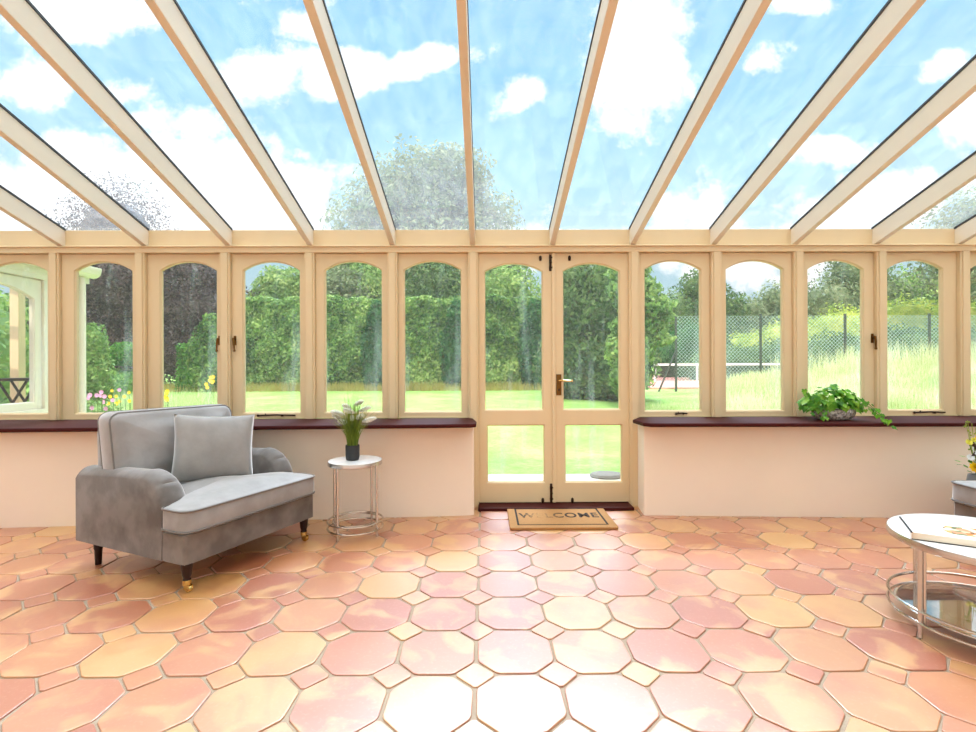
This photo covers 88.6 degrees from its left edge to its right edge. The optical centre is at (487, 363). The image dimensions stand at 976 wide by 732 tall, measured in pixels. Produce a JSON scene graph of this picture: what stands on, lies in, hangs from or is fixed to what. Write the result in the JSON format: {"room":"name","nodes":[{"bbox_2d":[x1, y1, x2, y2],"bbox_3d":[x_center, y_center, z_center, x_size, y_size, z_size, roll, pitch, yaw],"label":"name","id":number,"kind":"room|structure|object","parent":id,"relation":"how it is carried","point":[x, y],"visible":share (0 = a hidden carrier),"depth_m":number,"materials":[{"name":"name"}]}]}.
{"room":"sunroom","nodes":[
{"label":"sunroom","id":0,"kind":"room"},
{"bbox_2d":[0,427,473,528],"bbox_3d":[-2.540,0.821,3.773,4.866,0.698,0.659,0,0,0],"label":"wall","id":1,"kind":"structure","parent":0,"point":[423,472],"depth_m":3.72,"materials":[{"name":"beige paint"}]},
{"bbox_2d":[0,255,48,419],"bbox_3d":[-3.810,-0.215,4.038,0.599,1.328,0.050,0,0,0],"label":"window","id":2,"kind":"structure","parent":1,"relation":"in","point":[41,261],"depth_m":4.02,"materials":[{"name":"beige paint"}]},
{"bbox_2d":[62,254,134,419],"bbox_3d":[-3.126,-0.218,4.043,0.597,1.328,0.050,0,0,0],"label":"window","id":3,"kind":"structure","parent":1,"relation":"in","point":[72,264],"depth_m":4.02,"materials":[{"name":"beige paint"}]},
{"bbox_2d":[147,254,219,408],"bbox_3d":[-2.446,-0.221,4.031,0.592,1.328,0.084,0,0,0],"label":"window","id":4,"kind":"structure","parent":1,"relation":"in","point":[156,263],"depth_m":4.03,"materials":[{"name":"beige paint"}]},
{"bbox_2d":[0,418,476,432],"bbox_3d":[-2.530,0.458,3.710,4.888,0.028,0.635,0,0,0],"label":"window sill","id":5,"kind":"structure","parent":1,"relation":"on","point":[6,426],"depth_m":3.63,"materials":[{"name":"brown wood"}]},
{"bbox_2d":[48,253,61,419],"bbox_3d":[-3.468,-0.223,4.043,0.082,1.341,0.126,0,0,0],"label":"window post","id":6,"kind":"object","parent":5,"relation":"on","point":[54,259],"visible":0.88,"depth_m":3.98,"materials":[{"name":"beige paint"}]},
{"bbox_2d":[134,253,147,408],"bbox_3d":[-2.785,-0.226,4.048,0.082,1.341,0.126,0,0,0],"label":"window post","id":7,"kind":"object","parent":5,"relation":"on","point":[140,259],"visible":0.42,"depth_m":3.99,"materials":[{"name":"beige paint"}]},
{"bbox_2d":[219,253,231,411],"bbox_3d":[-2.107,-0.228,4.052,0.082,1.341,0.126,0,0,0],"label":"window post","id":8,"kind":"object","parent":5,"relation":"on","point":[225,259],"visible":0.52,"depth_m":3.99,"materials":[{"name":"beige paint"}]},
{"bbox_2d":[304,253,315,418],"bbox_3d":[-1.431,-0.231,4.057,0.082,1.341,0.126,0,0,0],"label":"window post","id":9,"kind":"object","parent":5,"relation":"on","point":[309,258],"visible":0.89,"depth_m":4.00,"materials":[{"name":"beige paint"}]},
{"bbox_2d":[387,252,398,418],"bbox_3d":[-0.767,-0.234,4.062,0.082,1.341,0.126,0,0,0],"label":"window post","id":10,"kind":"object","parent":5,"relation":"on","point":[392,257],"visible":0.91,"depth_m":4.00,"materials":[{"name":"beige paint"}]},
{"bbox_2d":[316,254,387,417],"bbox_3d":[-1.099,-0.226,4.057,0.577,1.328,0.050,0,0,0],"label":"window","id":11,"kind":"structure","parent":1,"relation":"in","point":[324,262],"depth_m":4.04,"materials":[{"name":"beige paint"}]},
{"bbox_2d":[398,254,467,417],"bbox_3d":[-0.443,-0.228,4.062,0.563,1.328,0.050,0,0,0],"label":"window","id":12,"kind":"structure","parent":1,"relation":"in","point":[405,261],"depth_m":4.05,"materials":[{"name":"beige paint"}]},
{"bbox_2d":[0,244,975,418],"bbox_3d":[0.146,-0.262,4.066,10.250,1.390,0.150,0,0,0],"label":"window","id":13,"kind":"structure","parent":1,"relation":"in","point":[241,263],"depth_m":4.02,"materials":[{"name":"beige paint"}]},
{"bbox_2d":[0,229,975,245],"bbox_3d":[0.142,-1.020,4.096,10.250,0.130,0.130,0,0,0],"label":"beam","id":14,"kind":"structure","parent":13,"relation":"on","point":[565,236],"depth_m":4.03,"materials":[{"name":"beige paint"}]},
{"bbox_2d":[0,507,975,731],"bbox_3d":[0.170,1.208,1.394,10.452,0.122,5.831,0,0,0],"label":"floor","id":15,"kind":"structure","parent":0,"point":[473,623],"depth_m":2.13,"materials":[{"name":"tile"}]},
{"bbox_2d":[76,404,314,592],"bbox_3d":[-1.751,0.715,3.098,0.972,0.883,0.932,0,0,24],"label":"armchair","id":16,"kind":"object","parent":15,"relation":"on","point":[131,502],"visible":0.8,"depth_m":2.81,"materials":[{"name":"grey fabric"}]},
{"bbox_2d":[98,404,230,472],"bbox_3d":[-1.967,0.496,3.139,0.235,0.443,0.745,0,0,31],"label":"cushion","id":17,"kind":"object","parent":16,"relation":"on","point":[137,438],"depth_m":2.92,"materials":[{"name":"grey fabric"}]},
{"bbox_2d":[171,414,254,482],"bbox_3d":[-1.691,0.516,3.091,0.468,0.428,0.205,0,0,-30],"label":"cushion","id":18,"kind":"object","parent":16,"relation":"on","point":[204,446],"visible":0.94,"depth_m":3.02,"materials":[{"name":"grey fabric"}]},
{"bbox_2d":[163,472,313,531],"bbox_3d":[-1.590,0.772,3.026,0.605,0.182,0.917,0,0,24],"label":"seat cushion","id":19,"kind":"object","parent":16,"relation":"on","point":[213,503],"depth_m":2.81,"materials":[{"name":"grey fabric"}]},
{"bbox_2d":[326,455,383,542],"bbox_3d":[-0.900,0.902,3.394,0.375,0.503,0.375,0,0,0],"label":"side table","id":20,"kind":"object","parent":15,"relation":"on","point":[364,461],"visible":0.94,"depth_m":3.33,"materials":[{"name":"white stone"}]},
{"bbox_2d":[315,391,386,460],"bbox_3d":[-0.907,0.412,3.401,0.429,0.477,0.413,0,0,7],"label":"potted grass","id":21,"kind":"object","parent":20,"relation":"on","point":[353,425],"depth_m":3.37,"materials":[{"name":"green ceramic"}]},
{"bbox_2d":[345,444,359,460],"bbox_3d":[-0.919,0.599,3.394,0.094,0.102,0.094,0,0,0],"label":"pot","id":22,"kind":"object","parent":21,"relation":"attached to","point":[352,451],"depth_m":3.36,"materials":[{"name":"black ceramic"}]},
{"bbox_2d":[468,252,478,507],"bbox_3d":[-0.117,0.122,4.066,0.130,2.057,0.126,0,0,0],"label":"window post","id":23,"kind":"object","parent":15,"relation":"on","point":[473,293],"visible":0.45,"depth_m":4.00,"materials":[{"name":"beige paint"}]},
{"bbox_2d":[478,254,552,502],"bbox_3d":[0.227,0.116,4.052,0.603,2.020,0.070,0,0,0],"label":"door","id":24,"kind":"structure","parent":23,"relation":"attached to","point":[534,490],"depth_m":4.05,"materials":[{"name":"beige paint"}]},
{"bbox_2d":[551,253,555,501],"bbox_3d":[0.532,0.112,4.042,0.029,2.013,0.016,0,0,0],"label":"strip","id":25,"kind":"object","parent":24,"relation":"attached to","point":[552,254],"visible":1,"depth_m":4.03,"materials":[{"name":"beige paint"}]},
{"bbox_2d":[478,502,633,511],"bbox_3d":[0.533,1.139,4.034,1.220,0.029,0.260,0,0,0],"label":"threshold","id":26,"kind":"object","parent":15,"relation":"on","point":[483,506],"visible":0.62,"depth_m":3.97,"materials":[{"name":"brown wood"}]},
{"bbox_2d":[507,508,618,529],"bbox_3d":[0.527,1.137,3.706,0.753,0.019,0.505,0,0,0],"label":"doormat","id":27,"kind":"object","parent":15,"relation":"on","point":[558,518],"visible":0.96,"depth_m":3.63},
{"bbox_2d":[628,252,639,506],"bbox_3d":[1.180,0.117,4.075,0.130,2.057,0.126,0,0,0],"label":"window post","id":28,"kind":"object","parent":15,"relation":"on","point":[633,257],"visible":0.63,"depth_m":4.01,"materials":[{"name":"beige paint"}]},
{"bbox_2d":[555,253,628,502],"bbox_3d":[0.838,0.114,4.042,0.608,2.020,0.101,0,0,0],"label":"door","id":29,"kind":"structure","parent":28,"relation":"attached to","point":[572,491],"depth_m":4.05,"materials":[{"name":"beige paint"}]},
{"bbox_2d":[886,514,975,647],"bbox_3d":[2.147,0.941,2.122,0.719,0.402,0.719,0,0,0],"label":"coffee table","id":30,"kind":"object","parent":15,"relation":"on","point":[962,554],"visible":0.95,"depth_m":2.08,"materials":[{"name":"white stone"}]},
{"bbox_2d":[899,516,975,547],"bbox_3d":[1.966,0.724,2.151,0.272,0.033,0.245,0,0,30],"label":"book","id":31,"kind":"object","parent":30,"relation":"on","point":[950,533],"visible":1,"depth_m":2.11,"materials":[{"name":"white paper"}]},
{"bbox_2d":[941,526,975,536],"bbox_3d":[2.009,0.708,2.117,0.142,0.001,0.140,0,0,30],"label":"food photo","id":32,"kind":"object","parent":31,"relation":"on","point":[963,531],"depth_m":2.11},
{"bbox_2d":[951,480,975,516],"bbox_3d":[3.323,0.696,2.643,0.972,0.883,0.932,0,0,0],"label":"armchair","id":33,"kind":"object","parent":15,"relation":"on","point":[963,491],"visible":0.51,"depth_m":3.00,"materials":[{"name":"grey fabric"}]},
{"bbox_2d":[952,481,975,505],"bbox_3d":[3.147,0.754,2.642,0.605,0.182,0.917,0,0,0],"label":"seat cushion","id":34,"kind":"object","parent":33,"relation":"on","point":[963,492],"depth_m":2.99,"materials":[{"name":"grey fabric"}]},
{"bbox_3d":[3.480,1.002,3.384,0.380,0.270,0.380,0,0,0],"label":"side table","id":35,"kind":"object","parent":15,"relation":"on","visible":0},
{"bbox_2d":[955,420,975,479],"bbox_3d":[3.280,0.622,3.359,0.226,0.490,0.219,0,0,0],"label":"flower vase","id":36,"kind":"object","parent":35,"relation":"on","point":[971,441],"visible":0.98,"depth_m":3.33,"materials":[{"name":"grey ceramic"}]},
{"bbox_2d":[0,0,975,245],"bbox_3d":[0.158,-1.831,1.411,10.242,1.768,5.620,0,0,0],"label":"rafters","id":37,"kind":"structure","parent":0,"point":[23,16],"depth_m":2.87,"materials":[{"name":"beige paint"}]},
{"bbox_2d":[638,425,975,517],"bbox_3d":[3.227,0.799,3.865,4.099,0.698,0.554,0,0,0],"label":"wall","id":38,"kind":"structure","parent":0,"point":[836,472],"depth_m":3.73,"materials":[{"name":"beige paint"}]},
{"bbox_2d":[639,253,709,416],"bbox_3d":[1.512,-0.236,4.070,0.579,1.328,0.062,0,0,0],"label":"window","id":39,"kind":"structure","parent":38,"relation":"in","point":[700,261],"depth_m":4.06,"materials":[{"name":"beige paint"}]},
{"bbox_2d":[722,253,791,416],"bbox_3d":[2.178,-0.238,4.080,0.581,1.328,0.050,0,0,0],"label":"window","id":40,"kind":"structure","parent":38,"relation":"in","point":[782,261],"depth_m":4.06,"materials":[{"name":"beige paint"}]},
{"bbox_2d":[633,416,975,426],"bbox_3d":[3.198,0.436,3.795,4.155,0.028,0.545,0,0,0],"label":"window sill","id":41,"kind":"structure","parent":38,"relation":"on","point":[763,421],"depth_m":3.67,"materials":[{"name":"brown wood"}]},
{"bbox_2d":[709,252,721,416],"bbox_3d":[1.844,-0.244,4.080,0.082,1.341,0.126,0,0,0],"label":"window post","id":42,"kind":"object","parent":41,"relation":"on","point":[715,258],"visible":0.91,"depth_m":4.02,"materials":[{"name":"beige paint"}]},
{"bbox_2d":[792,251,803,416],"bbox_3d":[2.511,-0.246,4.085,0.082,1.341,0.126,0,0,0],"label":"window post","id":43,"kind":"object","parent":41,"relation":"on","point":[798,256],"visible":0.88,"depth_m":4.02,"materials":[{"name":"beige paint"}]},
{"bbox_2d":[811,408,855,419],"bbox_3d":[2.638,0.382,3.818,0.326,0.082,0.202,0,0,0],"label":"bowl","id":44,"kind":"object","parent":41,"relation":"on","point":[832,413],"depth_m":3.73,"materials":[{"name":"stone"}]},
{"bbox_2d":[796,384,896,429],"bbox_3d":[2.631,0.310,3.739,0.533,0.319,0.441,0,0,0],"label":"potted plant","id":45,"kind":"object","parent":41,"relation":"on","point":[829,409],"visible":1,"depth_m":3.73,"materials":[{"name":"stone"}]},
{"bbox_2d":[873,251,886,415],"bbox_3d":[3.183,-0.249,4.089,0.082,1.341,0.126,0,0,0],"label":"window post","id":46,"kind":"object","parent":41,"relation":"on","point":[880,257],"visible":0.69,"depth_m":4.03,"materials":[{"name":"beige paint"}]},
{"bbox_2d":[955,251,970,415],"bbox_3d":[3.861,-0.251,4.094,0.082,1.341,0.126,0,0,0],"label":"window post","id":47,"kind":"object","parent":41,"relation":"on","point":[962,257],"visible":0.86,"depth_m":4.04,"materials":[{"name":"beige paint"}]},
{"bbox_2d":[804,253,876,415],"bbox_3d":[2.849,-0.241,4.068,0.590,1.328,0.084,0,0,0],"label":"window","id":48,"kind":"structure","parent":38,"relation":"in","point":[864,262],"depth_m":4.07,"materials":[{"name":"beige paint"}]},
{"bbox_2d":[887,253,957,415],"bbox_3d":[3.522,-0.243,4.084,0.592,1.328,0.062,0,0,0],"label":"window","id":49,"kind":"structure","parent":38,"relation":"in","point":[945,263],"depth_m":4.07,"materials":[{"name":"beige paint"}]},
{"bbox_2d":[970,252,975,414],"bbox_3d":[4.201,-0.246,4.094,0.594,1.328,0.050,0,0,0],"label":"window","id":50,"kind":"structure","parent":38,"relation":"in","point":[972,254],"depth_m":4.08,"materials":[{"name":"beige paint"}]},
{"label":"outside","id":51,"kind":"structure","parent":0,"visible":0},
{"bbox_2d":[26,367,975,473],"bbox_3d":[0.688,0.694,45.081,142.000,1.208,81.850,0,0,0],"label":"lawn","id":52,"kind":"structure","parent":51,"point":[589,448],"depth_m":12.59,"materials":[{"name":"plant"}]},
{"bbox_2d":[0,287,28,403],"bbox_3d":[-10.334,-0.342,8.505,2.710,3.455,6.616,0,0,-2],"label":"shrub","id":53,"kind":"object","parent":52,"relation":"on","point":[4,314],"visible":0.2,"depth_m":9.88,"materials":[{"name":"green plant"}]},
{"bbox_2d":[2,292,28,327],"bbox_3d":[-56.568,-3.907,61.633,18.726,10.305,7.371,0,0,0],"label":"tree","id":54,"kind":"object","parent":52,"relation":"on","point":[7,294],"visible":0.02,"depth_m":59.72,"materials":[{"name":"green plant"}]},
{"bbox_2d":[0,263,101,412],"bbox_3d":[-6.332,-0.345,5.011,3.650,3.378,1.650,0,0,0],"label":"building exterior","id":55,"kind":"structure","parent":52,"relation":"on","point":[23,280],"depth_m":5.25,"materials":[{"name":"white paint"}]},
{"bbox_2d":[0,378,28,402],"bbox_3d":[-5.015,0.664,5.345,0.300,1.030,0.280,0,0,-18],"label":"table","id":56,"kind":"object","parent":55,"relation":"on","point":[11,380],"visible":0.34,"depth_m":5.24,"materials":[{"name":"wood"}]},
{"bbox_2d":[99,390,102,412],"bbox_3d":[-6.110,0.850,7.912,0.076,0.890,0.026,0,0,0],"label":"flower","id":57,"kind":"object","parent":52,"relation":"on","point":[100,391],"visible":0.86,"depth_m":7.92,"materials":[{"name":"pink plant"}]},
{"bbox_2d":[86,322,116,401],"bbox_3d":[-9.868,0.089,12.400,1.075,2.335,1.145,0,0,0],"label":"shrub","id":58,"kind":"object","parent":52,"relation":"on","point":[99,372],"visible":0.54,"depth_m":12.28,"materials":[{"name":"green plant"}]},
{"bbox_2d":[86,399,122,419],"bbox_3d":[-6.623,0.975,8.615,1.165,0.771,0.900,0,0,-29],"label":"flowering shrub","id":59,"kind":"object","parent":52,"relation":"on","point":[88,403],"visible":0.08,"depth_m":8.50,"materials":[{"name":"green plant"}]},
{"bbox_2d":[25,171,184,375],"bbox_3d":[-17.489,-4.016,23.529,8.125,10.341,7.557,0,0,0],"label":"copper beech","id":60,"kind":"object","parent":52,"relation":"on","point":[101,307],"visible":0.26,"depth_m":22.04,"materials":[{"name":"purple plant"}]},
{"bbox_2d":[108,341,132,397],"bbox_3d":[-11.824,0.277,16.436,1.772,2.072,1.646,0,0,-26],"label":"shrub","id":61,"kind":"object","parent":52,"relation":"on","point":[122,353],"visible":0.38,"depth_m":16.00,"materials":[{"name":"green plant"}]},
{"bbox_2d":[99,388,216,409],"bbox_3d":[-7.766,1.011,12.182,6.766,0.554,7.683,0,0,0],"label":"grass","id":62,"kind":"structure","parent":52,"relation":"on","point":[184,400],"depth_m":13.67,"materials":[{"name":"plant"}]},
{"bbox_2d":[105,228,263,384],"bbox_3d":[-14.078,-2.696,23.516,7.542,7.679,7.110,0,0,0],"label":"copper beech","id":63,"kind":"object","parent":52,"relation":"on","point":[191,289],"visible":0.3,"depth_m":22.02,"materials":[{"name":"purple plant"}]},
{"bbox_2d":[174,342,204,391],"bbox_3d":[-11.006,0.179,19.627,1.374,1.990,2.769,0,0,0],"label":"shrub","id":64,"kind":"object","parent":52,"relation":"on","point":[181,369],"visible":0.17,"depth_m":18.43,"materials":[{"name":"green plant"}]},
{"bbox_2d":[184,313,216,391],"bbox_3d":[-10.415,-0.402,18.696,1.542,3.043,1.634,0,0,0],"label":"shrub","id":65,"kind":"object","parent":52,"relation":"on","point":[203,356],"visible":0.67,"depth_m":18.22,"materials":[{"name":"green plant"}]},
{"bbox_2d":[246,265,299,309],"bbox_3d":[-11.945,-2.316,28.992,4.790,6.869,3.373,0,0,-12],"label":"round tree","id":66,"kind":"object","parent":52,"relation":"on","point":[278,284],"visible":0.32,"depth_m":27.86,"materials":[{"name":"green plant"}]},
{"bbox_2d":[164,380,541,391],"bbox_3d":[-5.778,0.831,19.054,15.799,0.403,1.595,0,0,0],"label":"dry grass","id":67,"kind":"structure","parent":52,"relation":"on","point":[492,386],"depth_m":18.57,"materials":[{"name":"plant"}]},
{"bbox_2d":[327,264,380,309],"bbox_3d":[-8.563,-2.460,29.931,4.946,7.118,3.590,0,0,0],"label":"tree","id":68,"kind":"object","parent":52,"relation":"on","point":[338,285],"visible":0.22,"depth_m":29.02,"materials":[{"name":"green plant"}]},
{"bbox_2d":[359,299,381,388],"bbox_3d":[-4.282,-0.723,19.199,1.242,3.579,1.216,0,0,0],"label":"shrub","id":69,"kind":"object","parent":52,"relation":"on","point":[371,340],"visible":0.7,"depth_m":18.82,"materials":[{"name":"green plant"}]},
{"bbox_2d":[339,262,406,298],"bbox_3d":[-7.236,-2.837,31.001,6.901,7.848,4.806,0,0,-6],"label":"tree","id":70,"kind":"object","parent":52,"relation":"on","point":[371,277],"visible":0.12,"depth_m":29.62,"materials":[{"name":"green plant"}]},
{"bbox_2d":[246,293,540,386],"bbox_3d":[-4.043,-0.877,20.724,13.655,4.201,2.390,0,0,0],"label":"hedge","id":71,"kind":"object","parent":52,"relation":"on","point":[272,336],"visible":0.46,"depth_m":19.94,"materials":[{"name":"green plant"}]},
{"bbox_2d":[319,133,536,288],"bbox_3d":[-4.666,-7.411,35.705,16.173,16.902,9.808,0,0,9],"label":"tree","id":72,"kind":"object","parent":52,"relation":"on","point":[445,208],"visible":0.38,"depth_m":33.62,"materials":[{"name":"green plant"}]},
{"bbox_2d":[405,262,460,308],"bbox_3d":[-2.998,-2.631,28.982,6.211,7.428,4.446,0,0,5],"label":"tree","id":73,"kind":"object","parent":52,"relation":"on","point":[436,283],"visible":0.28,"depth_m":27.88,"materials":[{"name":"green plant"}]},
{"bbox_2d":[439,297,460,387],"bbox_3d":[-1.253,-0.765,19.209,1.278,3.642,1.198,0,0,0],"label":"shrub","id":74,"kind":"object","parent":52,"relation":"on","point":[450,351],"visible":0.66,"depth_m":18.85,"materials":[{"name":"green plant"}]},
{"bbox_2d":[459,265,540,310],"bbox_3d":[0.906,-2.497,27.993,6.568,7.138,4.434,0,0,-3],"label":"tree","id":75,"kind":"object","parent":52,"relation":"on","point":[505,285],"visible":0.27,"depth_m":26.91,"materials":[{"name":"green plant"}]},
{"bbox_2d":[517,297,541,388],"bbox_3d":[1.725,-0.771,19.209,1.281,3.630,1.172,0,0,-8],"label":"shrub","id":76,"kind":"object","parent":52,"relation":"on","point":[531,334],"visible":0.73,"depth_m":18.89,"materials":[{"name":"green plant"}]},
{"bbox_2d":[532,264,599,399],"bbox_3d":[2.675,-1.096,15.522,2.658,4.572,2.481,0,0,26],"label":"evergreen tree","id":77,"kind":"object","parent":52,"relation":"on","point":[574,277],"visible":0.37,"depth_m":14.76,"materials":[{"name":"green plant"}]},
{"bbox_2d":[572,264,661,400],"bbox_3d":[3.683,-1.111,15.072,2.795,4.620,2.705,0,0,-34],"label":"evergreen tree","id":78,"kind":"object","parent":52,"relation":"on","point":[598,372],"visible":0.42,"depth_m":14.36,"materials":[{"name":"green plant"}]},
{"bbox_2d":[603,266,678,395],"bbox_3d":[3.814,-0.740,12.512,1.824,3.990,1.557,0,0,26],"label":"leafy tree","id":79,"kind":"object","parent":52,"relation":"on","point":[658,309],"visible":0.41,"depth_m":12.28,"materials":[{"name":"green plant"}]},
{"bbox_2d":[648,376,698,388],"bbox_3d":[17.948,0.964,29.576,23.700,0.235,21.100,0,0,0],"label":"court","id":80,"kind":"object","parent":52,"relation":"on","point":[669,384],"visible":0.09,"depth_m":21.51,"materials":[{"name":"grey concrete"}]},
{"bbox_2d":[654,363,779,381],"bbox_3d":[12.021,0.409,25.084,7.379,0.920,0.100,0,0,0],"label":"net","id":81,"kind":"object","parent":80,"relation":"on","point":[697,364],"visible":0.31,"depth_m":25.07,"materials":[{"name":"grey"}]},
{"bbox_2d":[808,300,859,341],"bbox_3d":[22.270,-1.449,31.133,7.580,5.003,2.791,0,0,0],"label":"bush","id":82,"kind":"object","parent":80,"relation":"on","point":[833,316],"visible":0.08,"depth_m":30.60,"materials":[{"name":"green plant"}]},
{"bbox_2d":[847,291,937,337],"bbox_3d":[24.296,-1.591,29.095,7.488,5.286,2.778,0,0,3],"label":"bank","id":83,"kind":"object","parent":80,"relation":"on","point":[908,311],"visible":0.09,"depth_m":28.64,"materials":[{"name":"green plant"}]},
{"bbox_2d":[911,298,975,330],"bbox_3d":[26.899,-1.450,28.170,7.629,4.970,2.896,0,0,0],"label":"bush","id":84,"kind":"object","parent":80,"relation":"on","point":[973,309],"visible":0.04,"depth_m":27.79,"materials":[{"name":"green plant"}]},
{"bbox_2d":[656,319,732,377],"bbox_3d":[13.463,-1.019,33.124,5.748,4.157,2.828,0,0,0],"label":"bank","id":85,"kind":"object","parent":52,"relation":"on","point":[667,352],"visible":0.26,"depth_m":32.25,"materials":[{"name":"green plant"}]},
{"bbox_2d":[662,267,754,338],"bbox_3d":[18.710,-3.980,43.966,9.376,9.506,6.426,0,0,-4],"label":"tree","id":86,"kind":"object","parent":52,"relation":"on","point":[687,306],"visible":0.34,"depth_m":42.82,"materials":[{"name":"green plant"}]},
{"bbox_2d":[682,343,778,379],"bbox_3d":[13.621,-0.068,27.566,6.060,2.171,2.768,0,0,0],"label":"bank","id":87,"kind":"object","parent":52,"relation":"on","point":[738,353],"visible":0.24,"depth_m":26.79,"materials":[{"name":"green plant"}]},
{"bbox_2d":[726,330,753,347],"bbox_3d":[17.337,-0.648,34.068,7.549,3.337,2.825,0,0,2],"label":"bank","id":88,"kind":"object","parent":52,"relation":"on","point":[741,337],"visible":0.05,"depth_m":33.61,"materials":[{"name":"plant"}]},
{"bbox_2d":[731,292,779,336],"bbox_3d":[23.771,-2.961,46.072,9.491,7.393,6.473,0,0,-6],"label":"tree","id":89,"kind":"object","parent":52,"relation":"on","point":[756,310],"visible":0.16,"depth_m":44.76,"materials":[{"name":"green plant"}]},
{"bbox_2d":[748,279,779,325],"bbox_3d":[27.439,-3.663,46.966,10.033,8.747,6.955,0,0,-7],"label":"tree","id":90,"kind":"object","parent":52,"relation":"on","point":[772,296],"visible":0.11,"depth_m":46.12,"materials":[{"name":"green plant"}]},
{"bbox_2d":[737,315,809,347],"bbox_3d":[20.014,-1.096,33.146,7.684,4.270,2.961,0,0,0],"label":"bush","id":91,"kind":"object","parent":52,"relation":"on","point":[765,336],"visible":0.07,"depth_m":32.68,"materials":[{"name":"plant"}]},
{"bbox_2d":[743,338,811,376],"bbox_3d":[16.404,-0.258,27.591,6.697,2.519,2.818,0,0,3],"label":"bank","id":92,"kind":"object","parent":52,"relation":"on","point":[776,348],"visible":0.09,"depth_m":26.91,"materials":[{"name":"green plant"}]},
{"bbox_2d":[645,356,975,416],"bbox_3d":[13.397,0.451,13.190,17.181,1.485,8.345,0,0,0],"label":"grass","id":93,"kind":"structure","parent":52,"relation":"on","point":[932,368],"depth_m":13.17,"materials":[{"name":"plant"}]},
{"bbox_2d":[658,313,975,391],"bbox_3d":[15.928,-0.351,17.757,19.894,2.880,0.180,0,0,0],"label":"fence","id":94,"kind":"object","parent":52,"relation":"on","point":[845,319],"visible":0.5,"depth_m":17.66,"materials":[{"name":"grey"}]},
{"bbox_2d":[778,329,859,369],"bbox_3d":[17.956,-0.398,25.610,6.602,2.800,2.683,0,0,2],"label":"bank","id":95,"kind":"object","parent":52,"relation":"on","point":[824,340],"visible":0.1,"depth_m":24.93,"materials":[{"name":"green plant"}]},
{"bbox_2d":[808,261,926,321],"bbox_3d":[31.219,-4.812,41.997,11.797,11.115,7.664,0,0,-5],"label":"tree","id":96,"kind":"object","parent":52,"relation":"on","point":[843,284],"visible":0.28,"depth_m":40.74,"materials":[{"name":"green plant"}]},
{"bbox_2d":[763,338,975,378],"bbox_3d":[15.691,-0.168,15.809,12.729,1.476,3.580,0,0,0],"label":"grass","id":97,"kind":"structure","parent":52,"relation":"on","point":[849,359],"depth_m":15.18,"materials":[{"name":"plant"}]},
{"bbox_2d":[833,322,927,362],"bbox_3d":[19.637,-0.527,24.141,6.327,3.064,2.952,0,0,0],"label":"bank","id":98,"kind":"object","parent":52,"relation":"on","point":[903,331],"visible":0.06,"depth_m":23.68,"materials":[{"name":"green plant"}]},
{"bbox_2d":[887,263,936,304],"bbox_3d":[35.258,-3.866,42.129,12.242,9.194,8.275,0,0,0],"label":"tree","id":99,"kind":"object","parent":52,"relation":"on","point":[909,278],"visible":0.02,"depth_m":40.86,"materials":[{"name":"green plant"}]},
{"bbox_2d":[888,320,975,359],"bbox_3d":[21.414,-0.557,23.139,6.772,3.111,2.836,0,0,0],"label":"bank","id":100,"kind":"object","parent":52,"relation":"on","point":[918,336],"visible":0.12,"depth_m":22.69,"materials":[{"name":"green plant"}]},
{"bbox_2d":[894,268,975,310],"bbox_3d":[37.173,-3.955,40.033,12.585,9.398,8.211,0,0,-4],"label":"tree","id":101,"kind":"object","parent":52,"relation":"on","point":[928,296],"visible":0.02,"depth_m":39.56,"materials":[{"name":"green plant"}]},
{"bbox_2d":[902,181,975,304],"bbox_3d":[25.338,-4.258,25.189,7.648,10.508,5.655,0,0,-11],"label":"birch","id":102,"kind":"object","parent":52,"relation":"on","point":[966,212],"visible":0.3,"depth_m":25.33,"materials":[{"name":"green plant"}]},
{"bbox_2d":[930,279,975,310],"bbox_3d":[38.462,-3.563,38.166,11.572,8.737,7.762,0,0,-3],"label":"tree","id":103,"kind":"object","parent":52,"relation":"on","point":[971,286],"visible":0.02,"depth_m":38.01,"materials":[{"name":"green plant"}]},
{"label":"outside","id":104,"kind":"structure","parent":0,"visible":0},
{"bbox_2d":[488,474,619,480],"bbox_3d":[1.621,1.304,4.951,11.700,0.080,1.620,0,0,0],"label":"paving","id":105,"kind":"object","parent":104,"point":[491,477],"depth_m":5.59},
{"bbox_2d":[590,471,619,479],"bbox_3d":[1.329,1.243,5.609,0.380,0.045,0.304,0,0,0],"label":"round stone","id":106,"kind":"object","parent":105,"relation":"on","point":[608,475],"visible":0.91,"depth_m":5.54,"materials":[{"name":"grey stone"}]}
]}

